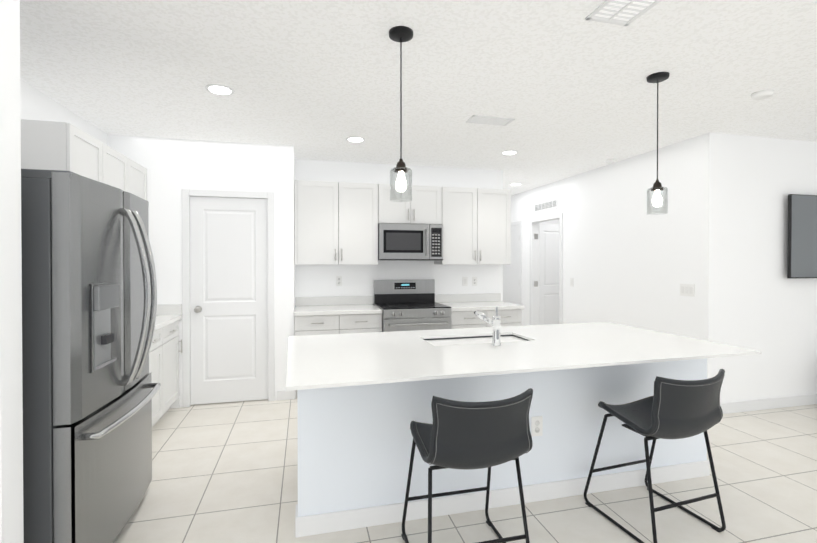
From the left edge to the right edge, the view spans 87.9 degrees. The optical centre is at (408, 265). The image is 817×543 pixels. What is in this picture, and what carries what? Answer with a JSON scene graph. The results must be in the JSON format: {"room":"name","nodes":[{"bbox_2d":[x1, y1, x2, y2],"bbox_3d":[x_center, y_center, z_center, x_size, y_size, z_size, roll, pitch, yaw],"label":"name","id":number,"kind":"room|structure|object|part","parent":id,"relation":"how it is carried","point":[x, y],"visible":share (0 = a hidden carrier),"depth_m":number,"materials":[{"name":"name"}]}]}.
{"room":"kitchen","nodes":[
{"label":"kitchen","id":0,"kind":"room"},
{"bbox_2d":[0,0,23,542],"bbox_3d":[-1.811,0.102,1.465,0.733,2.590,0.120,0,0,-14],"label":"wall","id":1,"kind":"structure","parent":0,"point":[11,462],"depth_m":1.55,"materials":[{"name":"white paint"}]},
{"bbox_2d":[20,79,106,144],"bbox_3d":[-2.042,0.109,0.615,0.120,2.590,8.180,0,0,-14],"label":"wall","id":2,"kind":"structure","parent":0,"point":[36,104],"depth_m":3.01,"materials":[{"name":"white paint"}]},
{"bbox_2d":[21,119,132,193],"bbox_3d":[-2.421,-0.449,3.118,0.330,0.916,0.971,0,0,-14],"label":"upper cabinet","id":3,"kind":"object","parent":2,"relation":"attached to","point":[53,145],"depth_m":2.71,"materials":[{"name":"white wood"}]},
{"bbox_2d":[133,161,146,200],"bbox_3d":[-2.570,-0.454,3.723,0.330,0.916,0.515,0,0,-14],"label":"upper cabinet","id":4,"kind":"object","parent":2,"relation":"attached to","point":[139,172],"depth_m":3.84,"materials":[{"name":"white wood"}]},
{"bbox_2d":[107,134,293,406],"bbox_3d":[-1.998,0.080,4.196,1.670,2.590,0.115,0,0,-14],"label":"wall","id":5,"kind":"structure","parent":0,"point":[174,167],"depth_m":4.14,"materials":[{"name":"white paint"}]},
{"bbox_2d":[150,304,180,315],"bbox_3d":[-2.476,0.427,4.008,0.605,0.100,0.020,0,0,-14],"label":"backsplash","id":6,"kind":"structure","parent":5,"relation":"attached to","point":[166,309],"depth_m":4.04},
{"bbox_2d":[170,397,179,408],"bbox_3d":[-2.501,1.327,4.016,0.605,0.100,0.014,0,0,-14],"label":"baseboard","id":7,"kind":"structure","parent":5,"relation":"attached to","point":[176,404],"depth_m":4.08,"materials":[{"name":"white wood"}]},
{"bbox_2d":[182,189,274,407],"bbox_3d":[-1.778,0.321,4.224,0.848,2.109,0.169,0,0,-14],"label":"door","id":8,"kind":"structure","parent":5,"relation":"attached to","point":[229,291],"depth_m":4.21,"materials":[{"name":"white wood"}]},
{"bbox_2d":[294,156,294,310],"bbox_3d":[-1.324,0.076,4.711,0.115,2.590,0.565,0,0,-14],"label":"wall","id":9,"kind":"structure","parent":0,"point":[294,233],"depth_m":4.65,"materials":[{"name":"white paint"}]},
{"bbox_2d":[295,159,502,303],"bbox_3d":[-0.865,0.073,5.053,4.280,2.590,0.120,0,0,-14],"label":"wall","id":10,"kind":"structure","parent":0,"point":[319,280],"depth_m":5.14,"materials":[{"name":"white paint"}]},
{"bbox_2d":[295,180,378,264],"bbox_3d":[-0.822,-0.462,4.825,0.908,0.916,0.330,0,0,-14],"label":"upper cabinet","id":11,"kind":"object","parent":10,"relation":"attached to","point":[336,223],"depth_m":4.66,"materials":[{"name":"white wood"}]},
{"bbox_2d":[336,276,341,285],"bbox_3d":[-0.819,0.187,4.999,0.070,0.116,0.008,0,0,-14],"label":"electrical outlet","id":12,"kind":"object","parent":10,"relation":"attached to","point":[338,280],"visible":1,"depth_m":5.00,"materials":[{"name":"white plastic"}]},
{"bbox_2d":[295,293,500,304],"bbox_3d":[-0.054,0.417,5.180,2.566,0.100,0.020,0,0,-14],"label":"backsplash","id":13,"kind":"structure","parent":10,"relation":"attached to","point":[491,296],"depth_m":5.05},
{"bbox_2d":[379,184,442,224],"bbox_3d":[-0.013,-0.699,5.022,0.750,0.446,0.330,0,0,-14],"label":"upper cabinet","id":14,"kind":"object","parent":10,"relation":"attached to","point":[425,206],"depth_m":4.87,"materials":[{"name":"white wood"}]},
{"bbox_2d":[378,223,442,259],"bbox_3d":[0.000,-0.264,4.971,0.746,0.415,0.440,0,0,-14],"label":"microwave","id":15,"kind":"object","parent":14,"relation":"attached to","point":[410,241],"visible":1,"depth_m":4.80,"materials":[{"name":"grey metal"}]},
{"bbox_2d":[462,277,467,285],"bbox_3d":[0.717,0.206,5.376,0.070,0.116,0.008,0,0,-14],"label":"electrical outlet","id":16,"kind":"object","parent":10,"relation":"attached to","point":[464,281],"visible":1,"depth_m":5.37,"materials":[{"name":"white plastic"}]},
{"bbox_2d":[434,187,510,263],"bbox_3d":[0.782,-0.465,5.219,0.880,0.916,0.330,0,0,-14],"label":"upper cabinet","id":17,"kind":"object","parent":10,"relation":"attached to","point":[476,224],"depth_m":5.06,"materials":[{"name":"white wood"}]},
{"bbox_2d":[472,277,476,285],"bbox_3d":[0.847,0.206,5.408,0.070,0.116,0.008,0,0,-14],"label":"electrical outlet","id":18,"kind":"object","parent":10,"relation":"attached to","point":[474,281],"visible":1,"depth_m":5.40,"materials":[{"name":"white plastic"}]},
{"bbox_2d":[20,0,816,195],"bbox_3d":[2.139,-1.255,2.953,9.720,0.100,10.750,0,0,-14],"label":"ceiling","id":19,"kind":"structure","parent":0,"point":[568,87],"depth_m":2.67,"materials":[{"name":"white paint"}]},
{"bbox_2d":[205,84,234,94],"bbox_3d":[-1.294,-1.202,2.909,0.186,0.006,0.186,0,0,-14],"label":"recessed light","id":20,"kind":"object","parent":19,"relation":"in","point":[218,89],"visible":1,"depth_m":2.89,"materials":[{"name":"white plastic"}]},
{"bbox_2d":[346,136,364,141],"bbox_3d":[-0.512,-1.211,4.090,0.186,0.006,0.186,0,0,-14],"label":"recessed light","id":21,"kind":"object","parent":19,"relation":"in","point":[355,139],"visible":1,"depth_m":4.08,"materials":[{"name":"white plastic"}]},
{"bbox_2d":[389,26,412,201],"bbox_3d":[-0.039,-0.766,2.190,0.128,0.865,0.128,0,0,-14],"label":"pendant light","id":22,"kind":"object","parent":19,"relation":"hanging from","point":[400,34],"visible":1,"depth_m":2.17,"materials":[{"name":"black metal"}]},
{"bbox_3d":[-0.039,-0.415,2.193,0.116,0.163,0.116,0,0,-14],"label":"lamp shade","id":23,"kind":"part","parent":22,"relation":"part of","materials":[{"name":"clear glass"}]},
{"bbox_3d":[-0.039,-0.430,2.193,0.058,0.106,0.058,0,0,-14],"label":"bulb","id":24,"kind":"part","parent":22,"relation":"part of","materials":[{"name":"white glass"}]},
{"bbox_2d":[466,115,514,125],"bbox_3d":[0.681,-1.206,3.538,0.370,0.008,0.170,0,0,-14],"label":"ceiling vent","id":25,"kind":"object","parent":19,"relation":"in","point":[488,120],"visible":1,"depth_m":3.53,"materials":[{"name":"white metal"}]},
{"bbox_2d":[501,150,517,154],"bbox_3d":[1.091,-1.215,4.582,0.186,0.006,0.186,0,0,-14],"label":"recessed light","id":26,"kind":"object","parent":19,"relation":"in","point":[509,152],"visible":1,"depth_m":4.56,"materials":[{"name":"white plastic"}]},
{"bbox_2d":[585,0,661,25],"bbox_3d":[1.008,-1.193,1.940,0.240,0.008,0.300,0,0,-14],"label":"ceiling vent","id":27,"kind":"object","parent":19,"relation":"in","point":[622,12],"visible":1,"depth_m":1.99,"materials":[{"name":"white metal"}]},
{"bbox_2d":[646,72,669,214],"bbox_3d":[1.587,-0.765,2.701,0.128,0.875,0.128,0,0,-14],"label":"pendant light","id":28,"kind":"object","parent":19,"relation":"hanging from","point":[657,187],"visible":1,"depth_m":2.69,"materials":[{"name":"black metal"}]},
{"bbox_3d":[1.587,-0.424,2.704,0.058,0.106,0.058,0,0,-14],"label":"bulb","id":29,"kind":"part","parent":28,"relation":"part of","materials":[{"name":"white glass"}]},
{"bbox_3d":[1.587,-0.409,2.704,0.116,0.163,0.116,0,0,-14],"label":"lamp shade","id":30,"kind":"part","parent":28,"relation":"part of","materials":[{"name":"clear glass"}]},
{"bbox_2d":[751,89,773,99],"bbox_3d":[2.476,-1.188,2.966,0.124,0.034,0.124,0,0,-14],"label":"smoke detector","id":31,"kind":"object","parent":19,"relation":"attached to","point":[762,94],"visible":0.98,"depth_m":2.94,"materials":[{"name":"white plastic"}]},
{"bbox_2d":[113,398,816,542],"bbox_3d":[2.139,1.435,2.974,9.720,0.100,10.750,0,0,-14],"label":"floor","id":32,"kind":"structure","parent":0,"point":[225,472],"depth_m":2.53,"materials":[{"name":"tile"}]},
{"bbox_2d":[21,169,160,542],"bbox_3d":[-1.808,0.501,2.101,0.980,1.781,0.911,0,0,-14],"label":"fridge","id":33,"kind":"object","parent":32,"relation":"on","point":[88,315],"visible":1,"depth_m":1.81,"materials":[{"name":"grey metal"}]},
{"bbox_2d":[149,328,168,426],"bbox_3d":[-2.268,0.954,3.070,0.600,0.860,1.064,0,0,-14],"label":"base cabinet","id":34,"kind":"object","parent":32,"relation":"on","point":[164,351],"depth_m":3.55,"materials":[{"name":"white wood"}]},
{"bbox_2d":[154,316,180,331],"bbox_3d":[-2.308,0.502,3.285,0.625,0.040,1.506,0,0,-14],"label":"countertop","id":35,"kind":"structure","parent":34,"relation":"on","point":[161,321],"depth_m":3.73,"materials":[{"name":"white stone"}]},
{"bbox_2d":[169,320,180,408],"bbox_3d":[-2.433,0.949,3.743,0.600,0.860,0.562,0,0,-14],"label":"base cabinet","id":36,"kind":"object","parent":32,"relation":"on","point":[174,393],"depth_m":3.93,"materials":[{"name":"white wood"}]},
{"bbox_2d":[294,313,381,397],"bbox_3d":[-0.792,0.941,4.705,0.904,0.860,0.600,0,0,-14],"label":"base cabinet","id":37,"kind":"object","parent":32,"relation":"on","point":[349,322],"depth_m":4.41,"materials":[{"name":"white wood"}]},
{"bbox_2d":[294,305,381,316],"bbox_3d":[-0.789,0.491,4.689,0.904,0.040,0.625,0,0,-14],"label":"countertop","id":38,"kind":"structure","parent":37,"relation":"on","point":[300,310],"depth_m":4.47,"materials":[{"name":"white stone"}]},
{"bbox_2d":[374,279,450,331],"bbox_3d":[0.035,0.775,4.834,0.754,1.190,0.733,0,0,-14],"label":"range","id":39,"kind":"object","parent":32,"relation":"on","point":[408,305],"visible":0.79,"depth_m":4.67,"materials":[{"name":"silver metal"}]},
{"bbox_2d":[401,388,532,542],"bbox_3d":[0.269,0.966,2.000,0.508,0.854,0.540,0,0,-14],"label":"stool","id":40,"kind":"object","parent":32,"relation":"on","point":[469,435],"visible":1,"depth_m":1.78,"materials":[{"name":"grey leather"}]},
{"bbox_3d":[0.276,0.723,1.989,0.483,0.348,0.514,0,0,-14],"label":"seat","id":41,"kind":"part","parent":40,"relation":"part of","materials":[{"name":"grey leather"}]},
{"bbox_2d":[451,309,521,328],"bbox_3d":[0.816,0.938,5.099,0.876,0.860,0.600,0,0,-14],"label":"base cabinet","id":42,"kind":"object","parent":32,"relation":"on","point":[509,317],"depth_m":4.80,"materials":[{"name":"white wood"}]},
{"bbox_2d":[435,301,523,312],"bbox_3d":[0.829,0.488,5.086,0.896,0.040,0.625,0,0,-14],"label":"countertop","id":43,"kind":"structure","parent":42,"relation":"on","point":[456,306],"depth_m":4.93,"materials":[{"name":"white stone"}]},
{"bbox_2d":[290,358,709,537],"bbox_3d":[0.603,0.958,2.876,2.636,0.856,0.833,0,0,-14],"label":"kitchen island","id":44,"kind":"object","parent":32,"relation":"on","point":[364,400],"depth_m":2.39,"materials":[{"name":"white paint"}]},
{"bbox_2d":[286,331,481,389],"bbox_3d":[-0.254,0.512,2.492,0.911,0.016,1.278,0,0,-14],"label":"island countertop","id":45,"kind":"structure","parent":44,"relation":"on","point":[328,361],"depth_m":2.25,"materials":[{"name":"white stone"}]},
{"bbox_2d":[426,334,533,345],"bbox_3d":[0.465,0.618,2.893,0.763,0.226,0.377,0,0,-14],"label":"sink","id":46,"kind":"object","parent":45,"relation":"in","point":[438,339],"depth_m":3.01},
{"bbox_2d":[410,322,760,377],"bbox_3d":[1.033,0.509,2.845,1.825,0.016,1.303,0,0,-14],"label":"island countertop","id":47,"kind":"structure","parent":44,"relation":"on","point":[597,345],"depth_m":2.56,"materials":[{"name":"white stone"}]},
{"bbox_2d":[474,306,501,345],"bbox_3d":[0.501,0.380,2.680,0.138,0.245,0.146,0,0,-14],"label":"faucet","id":48,"kind":"object","parent":47,"relation":"on","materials":[{"name":"silver metal"}]},
{"bbox_2d":[584,369,725,542],"bbox_3d":[1.348,0.963,2.314,0.508,0.854,0.540,0,0,-19],"label":"stool","id":49,"kind":"object","parent":32,"relation":"on","point":[674,409],"visible":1,"depth_m":2.11,"materials":[{"name":"grey leather"}]},
{"bbox_3d":[1.356,0.720,2.304,0.483,0.348,0.514,0,0,-19],"label":"seat","id":50,"kind":"part","parent":49,"relation":"part of","materials":[{"name":"grey leather"}]},
{"bbox_2d":[540,219,559,224],"bbox_3d":[1.892,0.049,8.190,2.810,2.590,0.120,0,0,-14],"label":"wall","id":51,"kind":"structure","parent":0,"point":[557,221],"depth_m":8.36,"materials":[{"name":"white paint"}]},
{"bbox_2d":[511,136,697,338],"bbox_3d":[2.277,0.066,6.055,0.120,2.590,4.210,0,0,-14],"label":"wall","id":52,"kind":"structure","parent":0,"point":[628,260],"depth_m":4.85,"materials":[{"name":"white paint"}]},
{"bbox_2d":[503,213,562,324],"bbox_3d":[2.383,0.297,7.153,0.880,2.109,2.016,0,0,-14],"label":"door","id":53,"kind":"structure","parent":52,"relation":"attached to","point":[512,282],"depth_m":7.03,"materials":[{"name":"white wood"}]},
{"bbox_3d":[2.460,0.326,7.108,0.760,2.028,0.109,0,1,-34],"label":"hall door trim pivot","id":54,"kind":"part","parent":53,"relation":"part of","materials":[{"name":"white wood"}]},
{"bbox_2d":[534,198,557,212],"bbox_3d":[2.098,-0.908,6.493,0.015,0.160,0.640,0,0,-14],"label":"air vent","id":55,"kind":"object","parent":52,"relation":"in","point":[547,205],"visible":1,"depth_m":6.46,"materials":[{"name":"white metal"}]},
{"bbox_2d":[680,284,694,296],"bbox_3d":[2.692,0.241,4.095,0.008,0.116,0.162,0,0,-14],"label":"light switch","id":56,"kind":"object","parent":52,"relation":"attached to","point":[687,289],"visible":1,"depth_m":4.09,"materials":[{"name":"white plastic"}]},
{"bbox_2d":[697,132,816,402],"bbox_3d":[4.604,0.079,4.397,3.850,2.590,0.120,0,0,-14],"label":"wall","id":57,"kind":"structure","parent":0,"point":[751,295],"depth_m":4.01,"materials":[{"name":"white paint"}]},
{"bbox_2d":[720,394,816,413],"bbox_3d":[4.613,1.324,4.340,3.864,0.100,0.014,0,0,-14],"label":"baseboard","id":58,"kind":"structure","parent":57,"relation":"attached to","point":[763,404],"depth_m":4.04,"materials":[{"name":"white wood"}]},
{"bbox_2d":[787,194,816,277],"bbox_3d":[4.317,-0.275,4.222,1.450,0.800,0.074,0,0,-14],"label":"wall-mounted tv","id":59,"kind":"object","parent":57,"relation":"attached to","point":[802,241],"visible":1,"depth_m":4.05,"materials":[{"name":"black plastic"}]}
]}

